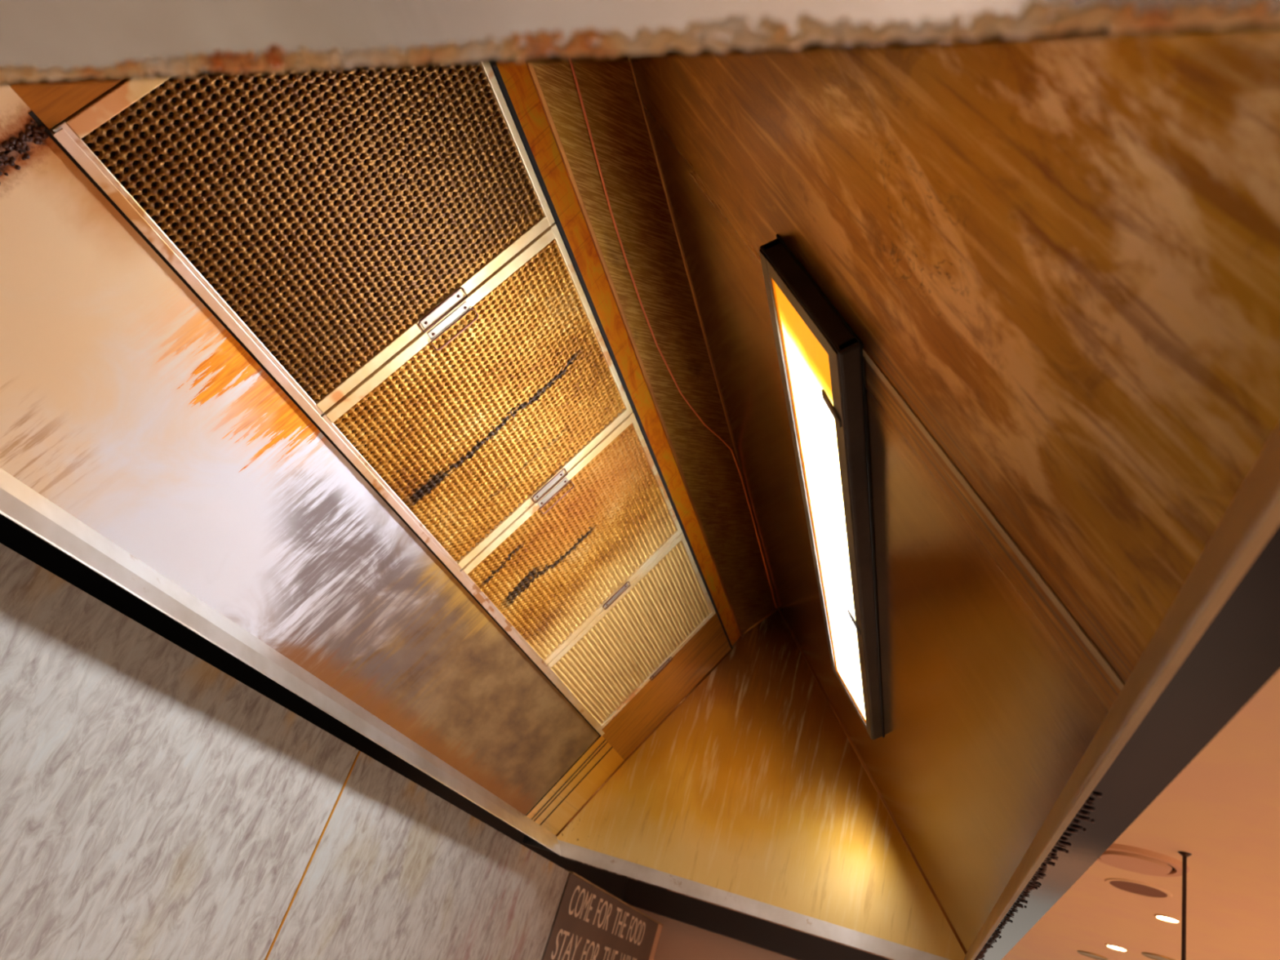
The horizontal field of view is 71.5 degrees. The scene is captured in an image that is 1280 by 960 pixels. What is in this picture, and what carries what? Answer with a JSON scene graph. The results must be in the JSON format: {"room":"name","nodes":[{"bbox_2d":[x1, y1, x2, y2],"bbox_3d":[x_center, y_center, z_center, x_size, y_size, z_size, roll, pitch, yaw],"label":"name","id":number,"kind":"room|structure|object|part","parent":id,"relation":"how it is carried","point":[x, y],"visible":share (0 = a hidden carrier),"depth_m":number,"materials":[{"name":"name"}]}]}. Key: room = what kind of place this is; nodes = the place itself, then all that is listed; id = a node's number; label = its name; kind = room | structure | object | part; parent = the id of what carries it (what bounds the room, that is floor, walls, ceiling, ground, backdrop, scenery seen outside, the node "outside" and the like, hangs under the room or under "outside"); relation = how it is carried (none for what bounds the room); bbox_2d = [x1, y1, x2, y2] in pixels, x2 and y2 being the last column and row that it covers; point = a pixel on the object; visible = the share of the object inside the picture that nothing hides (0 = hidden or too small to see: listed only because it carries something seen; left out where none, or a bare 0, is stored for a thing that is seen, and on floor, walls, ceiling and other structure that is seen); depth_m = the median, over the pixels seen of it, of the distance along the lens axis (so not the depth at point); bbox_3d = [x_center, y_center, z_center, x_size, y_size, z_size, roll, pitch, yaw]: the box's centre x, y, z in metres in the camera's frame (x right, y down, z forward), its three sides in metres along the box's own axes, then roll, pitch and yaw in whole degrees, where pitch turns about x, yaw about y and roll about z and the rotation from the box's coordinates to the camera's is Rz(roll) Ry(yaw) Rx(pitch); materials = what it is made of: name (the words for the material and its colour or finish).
{"room":"restaurant kitchen","nodes":[
{"label":"restaurant kitchen","id":0,"kind":"room"},
{"bbox_2d":[0,542,568,959],"bbox_3d":[-1.079,0.965,0.736,0.250,1.950,3.860,8,-30,21],"label":"wall","id":1,"kind":"structure","parent":0,"point":[156,804],"depth_m":1.31,"materials":[{"name":"stone"}]},
{"bbox_2d":[264,751,360,959],"bbox_3d":[-0.819,1.320,1.212,0.022,1.950,0.005,8,-30,21],"label":"trim","id":2,"kind":"structure","parent":1,"relation":"attached to","point":[359,752],"depth_m":1.57,"materials":[{"name":"gold metal"}]},
{"bbox_2d":[541,869,663,959],"bbox_3d":[-0.350,2.018,2.990,0.262,1.204,1.270,8,-30,21],"label":"wall sign","id":3,"kind":"object","parent":1,"relation":"attached to","point":[590,922],"visible":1,"depth_m":2.98,"materials":[{"name":"wood"}]},
{"bbox_3d":[-0.081,1.530,3.232,0.062,0.006,1.270,8,-30,21],"label":"trim","id":4,"kind":"part","parent":3,"relation":"part of","materials":[{"name":"metal"}]},
{"bbox_2d":[0,0,1279,959],"bbox_3d":[0.053,0.068,1.400,1.141,0.834,2.362,8,-30,21],"label":"exhaust hood","id":5,"kind":"object","parent":1,"relation":"attached to","point":[1051,260],"visible":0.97,"depth_m":0.84,"materials":[{"name":"orange metal"}]},
{"bbox_3d":[-0.631,-0.278,0.652,0.121,0.230,0.214,8,-30,21],"label":"panel","id":6,"kind":"part","parent":5,"relation":"part of","materials":[{"name":"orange metal"}]},
{"bbox_2d":[0,120,48,184],"bbox_3d":[-0.571,-0.252,0.752,0.076,0.141,0.036,4,-31,27],"label":"crust","id":7,"kind":"object","parent":5,"relation":"attached to","point":[24,137],"visible":1,"depth_m":0.77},
{"bbox_3d":[-0.393,-0.505,0.735,0.206,0.368,0.219,8,-30,21],"label":"filler panel","id":8,"kind":"part","parent":5,"relation":"part of","materials":[{"name":"brown metal"}]},
{"bbox_2d":[208,55,222,69],"bbox_3d":[-0.127,-0.125,0.266,0.004,0.003,0.004,8,-30,21],"label":"droplet","id":9,"kind":"object","parent":5,"relation":"attached to","point":[215,60],"visible":1,"depth_m":0.27,"materials":[{"name":"orange liquid"}]},
{"bbox_2d":[264,49,281,69],"bbox_3d":[-0.106,-0.122,0.258,0.005,0.004,0.006,8,-30,21],"label":"droplet","id":10,"kind":"object","parent":5,"relation":"attached to","point":[272,58],"visible":1,"depth_m":0.26,"materials":[{"name":"orange liquid"}]},
{"bbox_3d":[-0.475,0.362,1.414,0.032,0.043,2.206,8,-30,21],"label":"rail","id":11,"kind":"part","parent":5,"relation":"part of","materials":[{"name":"metal"}]},
{"bbox_3d":[-0.396,0.248,1.453,0.121,0.230,1.752,8,-30,21],"label":"panel","id":12,"kind":"part","parent":5,"relation":"part of","materials":[{"name":"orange metal"}]},
{"bbox_2d":[50,64,555,415],"bbox_3d":[-0.320,-0.333,1.002,0.214,0.369,0.430,8,-30,21],"label":"grease filter","id":13,"kind":"object","parent":5,"relation":"attached to","point":[335,216],"visible":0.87,"depth_m":1.00,"materials":[{"name":"metal"}]},
{"bbox_3d":[-0.366,-0.444,0.835,0.202,0.351,0.018,8,-30,21],"label":"frame rail","id":14,"kind":"part","parent":13,"relation":"part of","materials":[{"name":"silver metal"}]},
{"bbox_3d":[-0.461,-0.198,0.955,0.017,0.017,0.430,8,-30,21],"label":"frame rail","id":15,"kind":"part","parent":13,"relation":"part of","materials":[{"name":"metal"}]},
{"bbox_3d":[-0.268,-0.224,1.169,0.202,0.351,0.018,8,-30,21],"label":"frame rail","id":16,"kind":"part","parent":13,"relation":"part of","materials":[{"name":"silver metal"}]},
{"bbox_3d":[-0.260,-0.224,1.166,0.034,0.060,0.013,8,-30,21],"label":"handle","id":17,"kind":"part","parent":13,"relation":"part of","materials":[{"name":"metal"}]},
{"bbox_3d":[-0.175,-0.469,1.049,0.015,0.014,0.430,8,-30,21],"label":"frame rail","id":18,"kind":"part","parent":13,"relation":"part of","materials":[{"name":"silver metal"}]},
{"bbox_2d":[320,222,632,570],"bbox_3d":[-0.216,-0.101,1.355,0.214,0.369,0.434,8,-30,21],"label":"grease filter","id":19,"kind":"object","parent":5,"relation":"attached to","point":[468,424],"visible":0.99,"depth_m":1.32,"materials":[{"name":"metal"}]},
{"bbox_3d":[-0.357,0.034,1.308,0.017,0.017,0.434,8,-30,21],"label":"frame rail","id":20,"kind":"part","parent":19,"relation":"part of","materials":[{"name":"metal"}]},
{"bbox_3d":[-0.263,-0.213,1.187,0.202,0.351,0.018,8,-30,21],"label":"frame rail","id":21,"kind":"part","parent":19,"relation":"part of","materials":[{"name":"silver metal"}]},
{"bbox_3d":[-0.255,-0.212,1.184,0.034,0.060,0.013,8,-30,21],"label":"handle","id":22,"kind":"part","parent":19,"relation":"part of","materials":[{"name":"metal"}]},
{"bbox_3d":[-0.164,0.009,1.524,0.202,0.351,0.018,8,-30,21],"label":"frame rail","id":23,"kind":"part","parent":19,"relation":"part of","materials":[{"name":"silver metal"}]},
{"bbox_3d":[-0.156,0.009,1.521,0.034,0.060,0.013,8,-30,21],"label":"handle","id":24,"kind":"part","parent":19,"relation":"part of","materials":[{"name":"metal"}]},
{"bbox_3d":[-0.071,-0.237,1.402,0.015,0.014,0.434,8,-30,21],"label":"frame rail","id":25,"kind":"part","parent":19,"relation":"part of","materials":[{"name":"silver metal"}]},
{"bbox_2d":[459,412,682,666],"bbox_3d":[-0.111,0.133,1.711,0.214,0.369,0.437,8,-30,21],"label":"grease filter","id":26,"kind":"object","parent":5,"relation":"attached to","point":[550,572],"visible":1,"depth_m":1.68,"materials":[{"name":"metal"}]},
{"bbox_3d":[-0.253,0.267,1.664,0.017,0.017,0.436,8,-30,21],"label":"frame rail","id":27,"kind":"part","parent":26,"relation":"part of","materials":[{"name":"metal"}]},
{"bbox_3d":[-0.159,0.020,1.542,0.202,0.351,0.018,8,-30,21],"label":"frame rail","id":28,"kind":"part","parent":26,"relation":"part of","materials":[{"name":"silver metal"}]},
{"bbox_3d":[-0.150,0.021,1.539,0.034,0.060,0.013,8,-30,21],"label":"handle","id":29,"kind":"part","parent":26,"relation":"part of","materials":[{"name":"metal"}]},
{"bbox_3d":[-0.059,0.243,1.880,0.202,0.351,0.018,8,-30,21],"label":"frame rail","id":30,"kind":"part","parent":26,"relation":"part of","materials":[{"name":"silver metal"}]},
{"bbox_3d":[-0.051,0.243,1.878,0.034,0.060,0.013,8,-30,21],"label":"handle","id":31,"kind":"part","parent":26,"relation":"part of","materials":[{"name":"metal"}]},
{"bbox_3d":[0.033,-0.003,1.758,0.015,0.014,0.436,8,-30,21],"label":"frame rail","id":32,"kind":"part","parent":26,"relation":"part of","materials":[{"name":"silver metal"}]},
{"bbox_3d":[-0.158,0.780,2.262,0.121,0.230,0.234,8,-30,21],"label":"panel","id":33,"kind":"part","parent":5,"relation":"part of","materials":[{"name":"orange metal"}]},
{"bbox_3d":[0.006,-0.136,1.600,0.018,0.040,2.206,8,-30,21],"label":"trim","id":34,"kind":"part","parent":5,"relation":"part of","materials":[{"name":"brown wood"}]},
{"bbox_2d":[545,532,715,728],"bbox_3d":[-0.008,0.363,2.063,0.214,0.369,0.426,8,-30,21],"label":"grease filter","id":35,"kind":"object","parent":5,"relation":"attached to","point":[626,646],"visible":1,"depth_m":2.04,"materials":[{"name":"metal"}]},
{"bbox_3d":[-0.150,0.498,2.016,0.017,0.017,0.426,8,-30,21],"label":"frame rail","id":36,"kind":"part","parent":35,"relation":"part of","materials":[{"name":"metal"}]},
{"bbox_3d":[-0.054,0.254,1.897,0.202,0.351,0.017,8,-30,21],"label":"frame rail","id":37,"kind":"part","parent":35,"relation":"part of","materials":[{"name":"silver metal"}]},
{"bbox_3d":[0.043,0.471,2.228,0.202,0.351,0.017,8,-30,21],"label":"frame rail","id":38,"kind":"part","parent":35,"relation":"part of","materials":[{"name":"silver metal"}]},
{"bbox_3d":[0.051,0.471,2.225,0.034,0.060,0.013,8,-30,21],"label":"handle","id":39,"kind":"part","parent":35,"relation":"part of","materials":[{"name":"metal"}]},
{"bbox_3d":[0.136,0.228,2.109,0.015,0.014,0.426,8,-30,21],"label":"frame rail","id":40,"kind":"part","parent":35,"relation":"part of","materials":[{"name":"silver metal"}]},
{"bbox_2d":[0,0,1279,83],"bbox_3d":[-0.268,-0.145,0.321,0.943,0.002,0.011,8,-30,21],"label":"crust","id":41,"kind":"object","parent":5,"relation":"attached to","point":[1122,20],"visible":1,"depth_m":0.21,"materials":[{"name":"brown"}]},
{"bbox_3d":[-0.350,-0.182,0.314,1.105,0.006,0.100,8,-30,21],"label":"rail","id":42,"kind":"part","parent":5,"relation":"part of","materials":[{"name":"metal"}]},
{"bbox_3d":[-0.173,-0.475,0.514,1.014,0.785,0.002,8,-30,21],"label":"panel","id":43,"kind":"part","parent":5,"relation":"part of","materials":[{"name":"beige paint"}]},
{"bbox_3d":[0.074,-0.189,1.615,0.086,0.103,2.206,8,-30,21],"label":"panel","id":44,"kind":"part","parent":5,"relation":"part of","materials":[{"name":"metal"}]},
{"bbox_3d":[0.077,0.547,2.336,0.206,0.368,0.250,8,-30,21],"label":"filler panel","id":45,"kind":"part","parent":5,"relation":"part of","materials":[{"name":"brown metal"}]},
{"bbox_2d":[568,60,776,608],"bbox_3d":[0.124,-0.120,1.729,0.041,0.073,1.890,7,-30,23],"label":"cable","id":46,"kind":"object","parent":5,"relation":"attached to","point":[570,61],"visible":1,"depth_m":1.40,"materials":[{"name":"red plastic"}]},
{"bbox_3d":[0.243,1.016,2.132,1.006,0.034,0.003,8,-30,21],"label":"rail","id":47,"kind":"part","parent":5,"relation":"part of","materials":[{"name":"wood"}]},
{"bbox_3d":[0.354,0.703,2.307,1.014,0.785,0.002,8,-30,21],"label":"panel","id":48,"kind":"part","parent":5,"relation":"part of","materials":[{"name":"orange metal"}]},
{"bbox_2d":[759,238,882,740],"bbox_3d":[0.289,0.129,1.275,0.117,0.138,1.133,8,-30,21],"label":"lamp","id":49,"kind":"object","parent":5,"relation":"attached to","point":[820,359],"visible":1,"depth_m":1.00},
{"bbox_2d":[771,278,866,722],"bbox_3d":[0.283,0.132,1.275,0.090,0.110,1.107,8,-30,21],"label":"diffuser","id":50,"kind":"object","parent":49,"relation":"attached to","point":[819,380],"depth_m":1.02,"materials":[{"name":"white plastic"}]},
{"bbox_3d":[0.354,0.249,1.548,0.593,0.732,1.715,8,-30,21],"label":"panel","id":51,"kind":"part","parent":5,"relation":"part of","materials":[{"name":"metal"}]},
{"bbox_3d":[0.091,-0.339,0.652,0.593,0.732,0.492,8,-30,21],"label":"panel","id":52,"kind":"part","parent":5,"relation":"part of","materials":[{"name":"metal"}]},
{"bbox_2d":[974,793,1102,959],"bbox_3d":[0.494,0.623,1.224,0.015,0.002,1.542,8,-30,21],"label":"drip","id":53,"kind":"object","parent":5,"relation":"attached to","point":[1028,888],"visible":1,"depth_m":0.89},
{"bbox_3d":[0.446,0.484,1.063,0.013,0.055,2.206,8,-30,21],"label":"rail","id":54,"kind":"part","parent":5,"relation":"part of","materials":[{"name":"metal"}]},
{"bbox_2d":[0,514,629,900],"bbox_3d":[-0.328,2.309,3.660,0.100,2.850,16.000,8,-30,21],"label":"trim","id":55,"kind":"structure","parent":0,"point":[14,536],"depth_m":1.70,"materials":[{"name":"paint"}]},
{"bbox_2d":[632,906,796,959],"bbox_3d":[0.289,2.918,3.449,1.350,2.000,0.200,8,-30,21],"label":"wall","id":56,"kind":"structure","parent":0,"point":[677,940],"depth_m":3.91,"materials":[{"name":"beige paint"}]},
{"bbox_2d":[622,878,889,959],"bbox_3d":[0.635,1.898,3.980,1.350,0.400,0.260,8,-30,21],"label":"trim","id":57,"kind":"structure","parent":56,"relation":"attached to","point":[793,944],"depth_m":3.86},
{"bbox_2d":[1001,669,1279,959],"bbox_3d":[2.882,1.462,3.274,6.600,0.100,16.000,8,-30,21],"label":"ceiling","id":58,"kind":"structure","parent":0,"point":[1223,809],"depth_m":3.84,"materials":[{"name":"paint"}]},
{"bbox_2d":[1077,950,1108,959],"bbox_3d":[3.352,3.524,6.586,0.207,0.008,0.207,8,-30,21],"label":"recessed light","id":59,"kind":"object","parent":58,"relation":"in","point":[1091,955],"visible":1,"depth_m":6.57,"materials":[{"name":"gold metal"}]},
{"bbox_2d":[1104,943,1128,951],"bbox_3d":[3.227,3.167,6.020,0.142,0.008,0.142,8,-30,21],"label":"recessed light","id":60,"kind":"object","parent":58,"relation":"in","point":[1112,946],"visible":1,"depth_m":6.01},
{"bbox_2d":[1104,878,1172,898],"bbox_3d":[2.505,2.056,4.473,0.300,0.006,0.300,8,-30,21],"label":"ceiling speaker","id":61,"kind":"object","parent":58,"relation":"attached to","point":[1131,886],"visible":1,"depth_m":4.46,"materials":[{"name":"plastic"}]},
{"bbox_2d":[1109,880,1167,897],"bbox_3d":[2.505,2.055,4.474,0.255,0.004,0.255,8,-30,21],"label":"grille","id":62,"kind":"object","parent":61,"relation":"attached to","point":[1135,887],"depth_m":4.47,"materials":[{"name":"metal"}]},
{"bbox_2d":[1097,843,1190,876],"bbox_3d":[2.238,1.728,4.027,0.430,0.028,0.430,8,-30,21],"label":"ceiling vent","id":63,"kind":"object","parent":58,"relation":"in","point":[1129,858],"visible":0.78,"depth_m":3.95,"materials":[{"name":"paint"}]},
{"bbox_3d":[2.237,1.733,4.024,0.296,0.016,0.296,8,-30,21],"label":"plate","id":64,"kind":"part","parent":63,"relation":"part of","materials":[{"name":"paint"}]},
{"bbox_2d":[1141,951,1173,959],"bbox_3d":[3.433,3.160,5.877,0.207,0.008,0.207,8,-30,21],"label":"recessed light","id":65,"kind":"object","parent":58,"relation":"in","point":[1153,956],"visible":1,"depth_m":5.86,"materials":[{"name":"gold metal"}]},
{"bbox_2d":[1154,914,1181,923],"bbox_3d":[2.870,2.387,4.838,0.127,0.008,0.127,8,-30,21],"label":"recessed light","id":66,"kind":"object","parent":58,"relation":"in","point":[1167,918],"visible":1,"depth_m":4.83,"materials":[{"name":"white glass"}]},
{"bbox_2d":[1177,851,1191,959],"bbox_3d":[2.068,2.195,3.389,0.052,1.500,0.052,8,-30,21],"label":"hanging rod","id":67,"kind":"object","parent":58,"relation":"hanging from","point":[1184,854],"visible":1,"depth_m":3.64,"materials":[{"name":"black metal"}]}
]}

